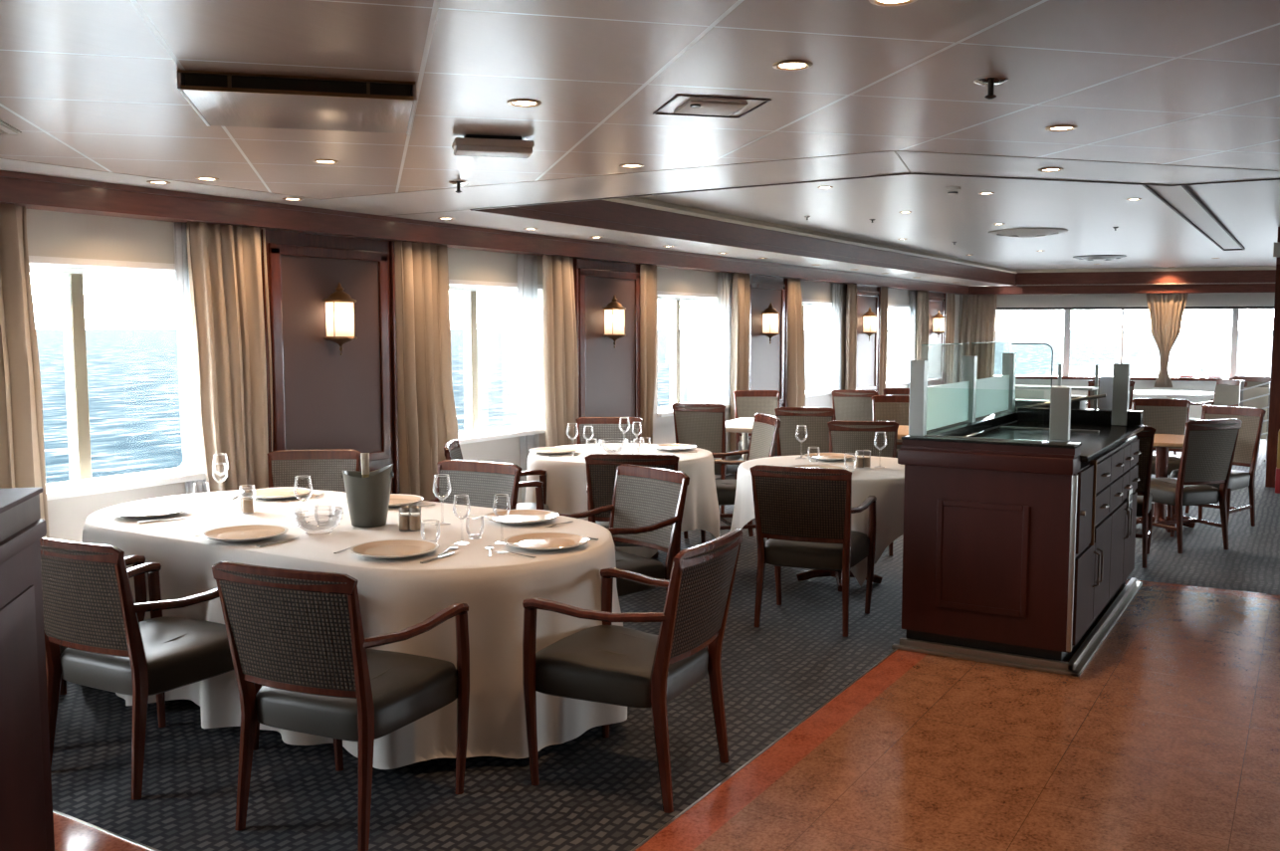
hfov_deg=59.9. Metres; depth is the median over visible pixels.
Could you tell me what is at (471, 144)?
emergency light
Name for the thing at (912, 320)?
sheer curtain
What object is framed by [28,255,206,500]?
window
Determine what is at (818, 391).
window
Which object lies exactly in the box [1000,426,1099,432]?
rail
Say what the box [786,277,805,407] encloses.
curtain
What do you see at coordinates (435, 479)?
bowl
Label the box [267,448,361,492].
armchair
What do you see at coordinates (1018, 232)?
ceiling vent
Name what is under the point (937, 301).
wall panel
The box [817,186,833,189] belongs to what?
recessed light
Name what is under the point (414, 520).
glass shaker
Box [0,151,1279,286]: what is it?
ceiling
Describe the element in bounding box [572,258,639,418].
wall panel
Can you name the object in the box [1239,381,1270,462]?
chair
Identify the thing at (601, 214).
trim
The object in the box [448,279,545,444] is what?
window
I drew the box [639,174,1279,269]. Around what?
ceiling
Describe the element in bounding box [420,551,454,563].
table knife
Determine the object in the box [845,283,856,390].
curtain
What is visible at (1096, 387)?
shelf
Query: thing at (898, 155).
trim
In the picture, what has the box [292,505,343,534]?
glass bowl
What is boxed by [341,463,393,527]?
bucket
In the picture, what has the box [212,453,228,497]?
wine glass
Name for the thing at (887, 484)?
tablecloth
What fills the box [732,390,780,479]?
chair
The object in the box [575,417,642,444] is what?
armchair
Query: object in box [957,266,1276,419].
wall
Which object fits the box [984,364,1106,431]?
station
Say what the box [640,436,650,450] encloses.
tumbler
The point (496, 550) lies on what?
fork
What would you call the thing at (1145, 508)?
chair
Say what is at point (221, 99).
ceiling vent
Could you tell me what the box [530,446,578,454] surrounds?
charger plate
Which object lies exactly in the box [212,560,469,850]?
armchair
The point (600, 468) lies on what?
armchair
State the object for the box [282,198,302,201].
recessed light
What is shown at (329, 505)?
tumbler
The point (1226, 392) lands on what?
chair
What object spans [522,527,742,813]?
armchair
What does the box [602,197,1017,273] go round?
trim
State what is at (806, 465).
charger plate
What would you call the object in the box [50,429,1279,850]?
floor
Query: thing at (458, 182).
sprinkler head
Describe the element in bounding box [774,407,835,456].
chair
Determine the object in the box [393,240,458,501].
curtain
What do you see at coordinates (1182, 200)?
ceiling vent
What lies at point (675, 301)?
window
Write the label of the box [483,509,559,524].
charger plate
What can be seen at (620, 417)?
wine glass
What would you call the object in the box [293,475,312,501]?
bowl
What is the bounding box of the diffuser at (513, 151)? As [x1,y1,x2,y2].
[453,145,532,158]
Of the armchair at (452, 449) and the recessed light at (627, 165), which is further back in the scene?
the armchair at (452, 449)
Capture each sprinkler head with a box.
[448,180,468,193]
[973,75,1008,99]
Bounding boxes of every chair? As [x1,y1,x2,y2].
[671,403,743,513]
[683,413,780,544]
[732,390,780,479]
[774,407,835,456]
[827,420,899,555]
[831,389,877,421]
[871,395,909,457]
[882,388,909,448]
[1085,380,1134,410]
[1131,398,1191,513]
[1133,426,1156,568]
[1135,419,1242,553]
[1166,406,1266,529]
[1173,379,1247,453]
[1210,376,1271,439]
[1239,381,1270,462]
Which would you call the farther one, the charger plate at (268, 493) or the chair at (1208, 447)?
the chair at (1208, 447)
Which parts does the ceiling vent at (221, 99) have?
diffuser plate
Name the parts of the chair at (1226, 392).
armrest, armrest, rail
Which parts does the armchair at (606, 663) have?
leg, armrest, leg, seat, armrest, leg, rail, panel, rail, leg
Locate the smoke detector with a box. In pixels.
[945,186,960,195]
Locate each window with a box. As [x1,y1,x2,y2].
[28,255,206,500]
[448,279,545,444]
[656,290,730,417]
[802,298,832,398]
[885,303,909,387]
[996,305,1274,378]
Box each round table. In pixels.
[1132,390,1214,399]
[1135,433,1195,532]
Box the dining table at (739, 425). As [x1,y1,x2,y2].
[725,418,754,460]
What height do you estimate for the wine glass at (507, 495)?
0.201 m
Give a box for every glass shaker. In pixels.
[239,487,251,511]
[241,489,253,513]
[399,504,410,531]
[409,504,421,531]
[854,449,863,468]
[861,449,870,467]
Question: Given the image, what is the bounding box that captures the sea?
[35,329,1273,483]
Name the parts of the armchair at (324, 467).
leg, rail, leg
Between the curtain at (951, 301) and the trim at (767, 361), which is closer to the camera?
the trim at (767, 361)
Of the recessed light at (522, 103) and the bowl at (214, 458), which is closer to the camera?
the recessed light at (522, 103)
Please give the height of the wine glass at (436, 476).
0.226 m
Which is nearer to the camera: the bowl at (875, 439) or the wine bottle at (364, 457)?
the wine bottle at (364, 457)
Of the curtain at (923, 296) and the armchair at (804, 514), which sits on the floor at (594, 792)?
the armchair at (804, 514)
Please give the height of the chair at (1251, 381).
0.987 m
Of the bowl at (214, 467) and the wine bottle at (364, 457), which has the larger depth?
the bowl at (214, 467)
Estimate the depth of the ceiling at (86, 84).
3.38 m
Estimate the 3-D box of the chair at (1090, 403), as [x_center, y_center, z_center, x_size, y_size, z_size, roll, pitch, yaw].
[6.089,-0.113,14.557,0.606,0.987,0.674,1,5,11]
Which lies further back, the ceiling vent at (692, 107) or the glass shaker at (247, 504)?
the glass shaker at (247, 504)
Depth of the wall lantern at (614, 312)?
9.95 m
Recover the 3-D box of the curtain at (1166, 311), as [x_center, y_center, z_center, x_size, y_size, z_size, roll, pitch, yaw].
[9.120,-1.482,19.308,0.667,1.641,0.088,1,5,14]
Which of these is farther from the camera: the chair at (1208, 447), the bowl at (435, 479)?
the chair at (1208, 447)
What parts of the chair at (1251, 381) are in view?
rail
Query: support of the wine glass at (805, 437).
on the tablecloth at (887, 484)
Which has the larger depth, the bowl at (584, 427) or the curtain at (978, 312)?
the curtain at (978, 312)
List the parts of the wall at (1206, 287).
curtain rail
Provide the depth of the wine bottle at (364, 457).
5.02 m
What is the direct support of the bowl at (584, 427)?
on the wine glass at (584, 426)
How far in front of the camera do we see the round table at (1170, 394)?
15.48 m
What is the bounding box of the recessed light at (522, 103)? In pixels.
[506,98,541,107]
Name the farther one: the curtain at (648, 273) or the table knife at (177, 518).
the curtain at (648, 273)
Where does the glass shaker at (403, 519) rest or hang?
on the tablecloth at (394, 595)
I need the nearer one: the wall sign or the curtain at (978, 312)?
the wall sign
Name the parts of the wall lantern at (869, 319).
lamp shade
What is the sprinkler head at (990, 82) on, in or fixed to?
attached to the ceiling at (86, 84)
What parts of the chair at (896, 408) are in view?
leg, rail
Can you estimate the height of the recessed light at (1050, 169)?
0.006 m
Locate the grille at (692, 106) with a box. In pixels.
[674,99,747,115]
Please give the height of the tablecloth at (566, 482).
0.718 m
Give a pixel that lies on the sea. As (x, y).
(133, 375)
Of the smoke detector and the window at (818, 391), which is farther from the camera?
the window at (818, 391)
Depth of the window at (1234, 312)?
19.70 m
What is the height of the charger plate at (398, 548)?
0.026 m
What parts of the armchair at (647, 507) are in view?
armrest, leg, rail, seat, armrest, rail, leg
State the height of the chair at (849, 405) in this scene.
0.987 m
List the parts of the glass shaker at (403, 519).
lid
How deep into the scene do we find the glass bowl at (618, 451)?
7.82 m
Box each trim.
[0,170,969,294]
[2,150,1279,215]
[52,648,897,850]
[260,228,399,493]
[469,173,1279,210]
[470,200,1016,285]
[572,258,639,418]
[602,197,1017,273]
[748,274,787,439]
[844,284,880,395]
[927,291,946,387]
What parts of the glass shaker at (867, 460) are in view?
lid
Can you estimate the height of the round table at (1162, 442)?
0.749 m
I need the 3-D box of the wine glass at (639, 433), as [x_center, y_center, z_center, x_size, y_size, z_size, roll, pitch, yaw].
[-0.023,0.076,8.162,0.072,0.201,0.072,-4,6,-39]
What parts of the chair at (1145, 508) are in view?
panel, seat, rail, leg, leg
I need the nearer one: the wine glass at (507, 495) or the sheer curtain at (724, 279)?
the wine glass at (507, 495)
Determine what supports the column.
on the floor at (594, 792)
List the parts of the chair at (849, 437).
leg, panel, rail, leg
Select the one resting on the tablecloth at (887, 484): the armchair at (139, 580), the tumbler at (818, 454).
the tumbler at (818, 454)
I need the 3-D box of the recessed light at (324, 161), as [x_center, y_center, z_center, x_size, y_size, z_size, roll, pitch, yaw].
[-1.418,-1.189,5.014,0.116,0.006,0.116,3,6,31]
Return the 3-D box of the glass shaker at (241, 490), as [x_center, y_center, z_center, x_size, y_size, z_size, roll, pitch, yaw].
[-1.917,0.361,5.407,0.055,0.113,0.055,3,6,31]
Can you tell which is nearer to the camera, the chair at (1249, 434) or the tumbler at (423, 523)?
the tumbler at (423, 523)
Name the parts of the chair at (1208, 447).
leg, leg, seat, rail, panel, rail, leg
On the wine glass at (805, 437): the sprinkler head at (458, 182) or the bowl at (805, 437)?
the bowl at (805, 437)
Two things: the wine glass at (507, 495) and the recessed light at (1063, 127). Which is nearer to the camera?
the recessed light at (1063, 127)
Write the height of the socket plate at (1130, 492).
0.150 m
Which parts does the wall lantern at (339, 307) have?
lamp shade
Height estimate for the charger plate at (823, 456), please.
0.026 m
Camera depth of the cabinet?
2.93 m
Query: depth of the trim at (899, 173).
5.75 m
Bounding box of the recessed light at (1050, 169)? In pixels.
[1038,167,1064,172]
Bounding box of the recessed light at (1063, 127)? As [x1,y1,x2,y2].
[1045,124,1077,131]
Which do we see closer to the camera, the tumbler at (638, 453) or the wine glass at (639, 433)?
the tumbler at (638, 453)
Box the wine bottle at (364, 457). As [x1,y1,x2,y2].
[360,452,369,477]
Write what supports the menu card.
on the station at (1077, 401)
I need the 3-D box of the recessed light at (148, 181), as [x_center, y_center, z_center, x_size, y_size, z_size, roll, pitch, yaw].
[-2.480,-1.252,5.727,0.116,0.006,0.116,3,6,31]
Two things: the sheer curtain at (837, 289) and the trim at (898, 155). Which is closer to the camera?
the trim at (898, 155)
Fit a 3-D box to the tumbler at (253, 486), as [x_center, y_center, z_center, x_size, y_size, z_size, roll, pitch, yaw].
[-1.981,0.352,5.610,0.080,0.096,0.080,3,6,31]
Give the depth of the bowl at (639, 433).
8.17 m
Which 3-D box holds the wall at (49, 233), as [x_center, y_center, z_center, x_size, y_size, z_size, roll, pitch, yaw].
[-0.558,-0.589,10.157,0.320,2.700,24.800,3,6,31]
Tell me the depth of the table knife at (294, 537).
4.59 m
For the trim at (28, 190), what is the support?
attached to the wall at (49, 233)
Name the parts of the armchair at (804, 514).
leg, leg, rail, panel, rail, seat, leg, armrest, leg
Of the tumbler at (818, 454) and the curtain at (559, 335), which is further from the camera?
the curtain at (559, 335)
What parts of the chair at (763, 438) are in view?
leg, seat, armrest, armrest, leg, rail, leg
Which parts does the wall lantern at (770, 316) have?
lamp shade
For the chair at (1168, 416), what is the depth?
10.46 m
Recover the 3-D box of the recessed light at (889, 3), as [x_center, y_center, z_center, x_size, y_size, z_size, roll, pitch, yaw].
[0.580,-0.972,2.533,0.116,0.006,0.116,3,6,31]
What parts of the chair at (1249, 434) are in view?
leg, leg, seat, leg, rail, rail, leg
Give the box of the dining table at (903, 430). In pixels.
[896,425,976,438]
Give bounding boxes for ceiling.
[0,0,1279,199]
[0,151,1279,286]
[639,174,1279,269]
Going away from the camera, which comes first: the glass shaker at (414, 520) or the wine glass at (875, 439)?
the glass shaker at (414, 520)
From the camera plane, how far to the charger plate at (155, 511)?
5.33 m
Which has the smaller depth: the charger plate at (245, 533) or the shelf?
the charger plate at (245, 533)
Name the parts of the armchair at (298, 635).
leg, rail, panel, rail, leg, seat, leg, armrest, leg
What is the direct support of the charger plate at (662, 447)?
on the tablecloth at (566, 482)
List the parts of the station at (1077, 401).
guard arm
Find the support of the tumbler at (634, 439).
on the tablecloth at (566, 482)
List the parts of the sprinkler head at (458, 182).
plate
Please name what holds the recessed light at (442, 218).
in the ceiling at (887, 162)
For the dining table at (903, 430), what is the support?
on the floor at (594, 792)
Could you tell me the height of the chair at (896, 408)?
0.987 m
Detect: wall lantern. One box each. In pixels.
[323,282,357,355]
[603,295,626,348]
[761,302,779,343]
[862,307,877,340]
[932,310,945,338]
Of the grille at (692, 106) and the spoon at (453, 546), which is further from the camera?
the spoon at (453, 546)
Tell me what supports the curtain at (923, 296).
hanging from the wall at (49, 233)
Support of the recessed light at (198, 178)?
in the ceiling at (86, 84)
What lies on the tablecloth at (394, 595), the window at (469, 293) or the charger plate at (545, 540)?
the charger plate at (545, 540)
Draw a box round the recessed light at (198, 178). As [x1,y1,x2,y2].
[195,177,218,181]
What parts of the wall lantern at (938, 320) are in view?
lamp shade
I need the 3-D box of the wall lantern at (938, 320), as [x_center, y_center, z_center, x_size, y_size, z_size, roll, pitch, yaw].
[4.991,-1.686,18.575,0.212,0.475,0.212,3,6,31]
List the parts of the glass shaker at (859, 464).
lid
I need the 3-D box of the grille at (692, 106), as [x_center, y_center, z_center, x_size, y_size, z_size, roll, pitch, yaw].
[0.239,-1.079,3.778,0.200,0.010,0.200,-1,5,-14]
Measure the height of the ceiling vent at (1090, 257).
0.055 m
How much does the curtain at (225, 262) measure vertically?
2.230 m
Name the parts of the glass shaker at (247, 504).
lid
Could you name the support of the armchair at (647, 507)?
on the floor at (594, 792)
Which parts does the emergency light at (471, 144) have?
mounting plate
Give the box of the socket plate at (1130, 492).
[1126,487,1132,515]
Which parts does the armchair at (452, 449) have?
leg, rail, armrest, seat, armrest, leg, leg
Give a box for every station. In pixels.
[891,406,1143,676]
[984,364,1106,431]
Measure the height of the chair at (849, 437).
0.987 m
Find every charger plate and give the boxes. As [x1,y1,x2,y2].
[110,503,190,518]
[202,524,288,542]
[251,486,309,499]
[349,538,438,559]
[388,493,424,507]
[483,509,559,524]
[503,531,589,551]
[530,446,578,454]
[649,443,696,450]
[790,463,845,468]
[803,452,853,460]
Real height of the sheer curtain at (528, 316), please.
2.230 m
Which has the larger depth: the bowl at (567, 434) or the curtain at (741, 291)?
the curtain at (741, 291)
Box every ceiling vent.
[0,119,21,134]
[177,69,417,134]
[652,94,771,118]
[988,227,1067,237]
[1072,254,1126,260]
[1142,185,1245,250]
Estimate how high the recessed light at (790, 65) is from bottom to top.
0.006 m
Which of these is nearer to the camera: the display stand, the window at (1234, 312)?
the display stand
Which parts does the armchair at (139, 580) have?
seat, leg, armrest, leg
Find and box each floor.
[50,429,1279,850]
[54,583,1279,850]
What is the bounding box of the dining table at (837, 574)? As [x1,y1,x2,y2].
[796,569,882,591]
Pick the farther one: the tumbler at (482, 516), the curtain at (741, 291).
the curtain at (741, 291)
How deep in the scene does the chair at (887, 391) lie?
12.37 m
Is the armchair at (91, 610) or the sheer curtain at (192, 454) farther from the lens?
the sheer curtain at (192, 454)
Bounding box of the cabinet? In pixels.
[0,487,54,850]
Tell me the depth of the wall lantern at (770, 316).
12.80 m
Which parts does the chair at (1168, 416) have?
rail, seat, rail, leg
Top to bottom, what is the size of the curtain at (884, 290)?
2.230 m
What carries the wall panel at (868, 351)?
attached to the wall at (49, 233)
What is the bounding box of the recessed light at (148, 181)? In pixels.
[146,180,170,184]
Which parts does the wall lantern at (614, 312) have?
lamp shade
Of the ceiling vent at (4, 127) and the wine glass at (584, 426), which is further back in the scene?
the wine glass at (584, 426)
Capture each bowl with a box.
[212,453,228,475]
[212,462,227,482]
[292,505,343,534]
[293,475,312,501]
[432,474,450,499]
[452,495,470,519]
[492,494,510,518]
[566,423,578,439]
[583,426,593,439]
[598,437,628,454]
[619,418,630,432]
[632,423,641,435]
[795,426,807,441]
[873,431,886,449]
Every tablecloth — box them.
[82,489,627,769]
[524,442,719,558]
[730,454,904,586]
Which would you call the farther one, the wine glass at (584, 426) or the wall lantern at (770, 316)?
the wall lantern at (770, 316)
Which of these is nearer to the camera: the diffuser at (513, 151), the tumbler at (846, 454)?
the diffuser at (513, 151)
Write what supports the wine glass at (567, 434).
on the tablecloth at (566, 482)
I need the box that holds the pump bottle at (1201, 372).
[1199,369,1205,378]
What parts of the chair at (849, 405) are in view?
leg, rail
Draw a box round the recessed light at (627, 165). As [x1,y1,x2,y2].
[619,163,643,168]
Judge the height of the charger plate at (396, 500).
0.026 m
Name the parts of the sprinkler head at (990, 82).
plate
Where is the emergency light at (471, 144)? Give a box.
[451,134,534,158]
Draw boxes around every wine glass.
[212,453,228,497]
[212,462,227,503]
[293,475,312,527]
[432,473,450,525]
[452,494,470,544]
[492,493,510,544]
[566,423,578,455]
[583,426,593,454]
[619,417,630,447]
[632,422,641,449]
[795,425,807,458]
[873,431,886,467]
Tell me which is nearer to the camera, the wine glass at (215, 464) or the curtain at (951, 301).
the wine glass at (215, 464)
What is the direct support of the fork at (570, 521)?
on the tablecloth at (394, 595)
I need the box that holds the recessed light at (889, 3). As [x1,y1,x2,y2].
[868,0,917,6]
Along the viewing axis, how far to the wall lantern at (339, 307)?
7.14 m
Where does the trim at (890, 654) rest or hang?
attached to the floor at (594, 792)
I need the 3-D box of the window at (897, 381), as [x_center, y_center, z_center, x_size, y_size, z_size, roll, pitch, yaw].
[3.948,-1.268,17.445,0.335,1.250,1.560,3,6,31]
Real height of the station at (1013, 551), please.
1.125 m
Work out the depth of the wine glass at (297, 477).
5.01 m
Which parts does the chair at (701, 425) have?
leg, rail, panel, leg, seat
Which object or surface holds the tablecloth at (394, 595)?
on the dining table
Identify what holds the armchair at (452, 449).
on the floor at (594, 792)
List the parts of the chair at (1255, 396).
panel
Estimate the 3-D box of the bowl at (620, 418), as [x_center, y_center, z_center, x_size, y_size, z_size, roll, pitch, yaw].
[-0.116,-0.002,8.271,0.082,0.113,0.082,3,6,31]
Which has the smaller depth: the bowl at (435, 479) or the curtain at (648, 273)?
the bowl at (435, 479)
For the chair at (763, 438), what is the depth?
8.48 m
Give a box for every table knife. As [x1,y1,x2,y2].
[137,517,185,523]
[256,537,298,546]
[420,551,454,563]
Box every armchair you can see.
[39,537,261,800]
[59,555,146,694]
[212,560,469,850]
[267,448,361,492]
[427,459,522,509]
[443,438,549,510]
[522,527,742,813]
[558,464,689,597]
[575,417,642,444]
[584,453,681,554]
[749,464,876,637]
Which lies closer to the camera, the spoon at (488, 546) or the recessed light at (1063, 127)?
the recessed light at (1063, 127)
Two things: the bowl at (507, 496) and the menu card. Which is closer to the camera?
the bowl at (507, 496)
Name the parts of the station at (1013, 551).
panel, cap moulding, rail, door, handle, handle, drawer, door, drawer, drawer, drawer, door, drawer, drawer, handle, handle, door, drawer, drawer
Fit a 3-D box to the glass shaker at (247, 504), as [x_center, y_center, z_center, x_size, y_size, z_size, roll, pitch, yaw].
[-1.890,0.366,5.356,0.055,0.113,0.055,3,6,31]
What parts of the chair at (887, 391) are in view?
rail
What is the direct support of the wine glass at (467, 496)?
on the tablecloth at (394, 595)
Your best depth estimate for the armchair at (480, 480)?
6.17 m
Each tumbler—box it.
[193,482,209,502]
[238,484,255,500]
[314,503,332,525]
[421,519,439,543]
[465,514,484,539]
[586,438,597,452]
[630,440,640,454]
[633,438,643,452]
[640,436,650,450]
[807,446,820,461]
[844,452,856,468]
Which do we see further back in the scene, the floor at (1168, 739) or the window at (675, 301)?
the window at (675, 301)
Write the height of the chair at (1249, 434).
0.987 m
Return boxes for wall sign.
[1273,241,1279,257]
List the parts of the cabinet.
panel, cap moulding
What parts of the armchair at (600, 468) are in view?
leg, rail, seat, panel, rail, leg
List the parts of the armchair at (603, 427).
leg, rail, leg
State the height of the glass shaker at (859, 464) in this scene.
0.113 m
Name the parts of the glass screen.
post, frosted panel, post, frosted panel, post, short post, post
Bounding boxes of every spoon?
[437,545,457,555]
[484,545,493,556]
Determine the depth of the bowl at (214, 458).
5.89 m
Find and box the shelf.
[1015,384,1098,390]
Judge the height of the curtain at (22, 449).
2.230 m
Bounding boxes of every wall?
[25,209,959,542]
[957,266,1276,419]
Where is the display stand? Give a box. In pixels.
[1275,428,1279,493]
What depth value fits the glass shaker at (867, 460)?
7.08 m
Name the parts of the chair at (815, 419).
leg, rail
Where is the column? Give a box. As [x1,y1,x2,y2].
[1265,226,1279,487]
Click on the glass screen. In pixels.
(932, 407)
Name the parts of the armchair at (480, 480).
leg, rail, leg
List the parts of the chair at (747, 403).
leg, rail, seat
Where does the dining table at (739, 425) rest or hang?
on the floor at (594, 792)
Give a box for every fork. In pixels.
[494,550,535,557]
[545,520,573,527]
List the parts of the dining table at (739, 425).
leg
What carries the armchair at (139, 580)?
on the floor at (594, 792)
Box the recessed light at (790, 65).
[772,59,813,70]
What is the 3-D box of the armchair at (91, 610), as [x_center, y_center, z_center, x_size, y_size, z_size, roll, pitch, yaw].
[-1.878,0.832,4.211,0.606,0.912,0.677,3,6,27]
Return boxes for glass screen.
[908,341,1130,441]
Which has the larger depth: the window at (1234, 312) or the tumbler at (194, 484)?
the window at (1234, 312)
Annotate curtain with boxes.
[0,204,49,538]
[173,221,207,494]
[186,220,272,492]
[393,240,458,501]
[517,253,539,502]
[542,254,578,446]
[640,264,656,443]
[716,272,731,475]
[730,272,750,474]
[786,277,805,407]
[831,282,843,390]
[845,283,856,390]
[878,286,887,395]
[907,289,915,388]
[916,290,928,360]
[944,292,955,384]
[957,294,997,382]
[1146,292,1188,387]
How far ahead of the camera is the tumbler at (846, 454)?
7.07 m
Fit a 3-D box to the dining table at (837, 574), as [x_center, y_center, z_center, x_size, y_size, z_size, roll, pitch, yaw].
[1.301,0.648,7.228,1.280,0.765,1.280,3,6,31]
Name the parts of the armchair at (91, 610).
leg, rail, panel, rail, leg, armrest, seat, leg, armrest, leg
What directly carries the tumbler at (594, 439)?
on the tablecloth at (566, 482)
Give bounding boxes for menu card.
[1098,377,1112,410]
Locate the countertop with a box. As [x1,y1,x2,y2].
[969,421,1143,461]
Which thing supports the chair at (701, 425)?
on the floor at (594, 792)
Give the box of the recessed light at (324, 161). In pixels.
[312,159,338,164]
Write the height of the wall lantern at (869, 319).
0.475 m
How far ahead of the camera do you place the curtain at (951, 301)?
19.28 m
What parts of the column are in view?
pillar casing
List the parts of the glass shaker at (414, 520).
lid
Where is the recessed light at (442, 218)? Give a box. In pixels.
[437,216,454,219]

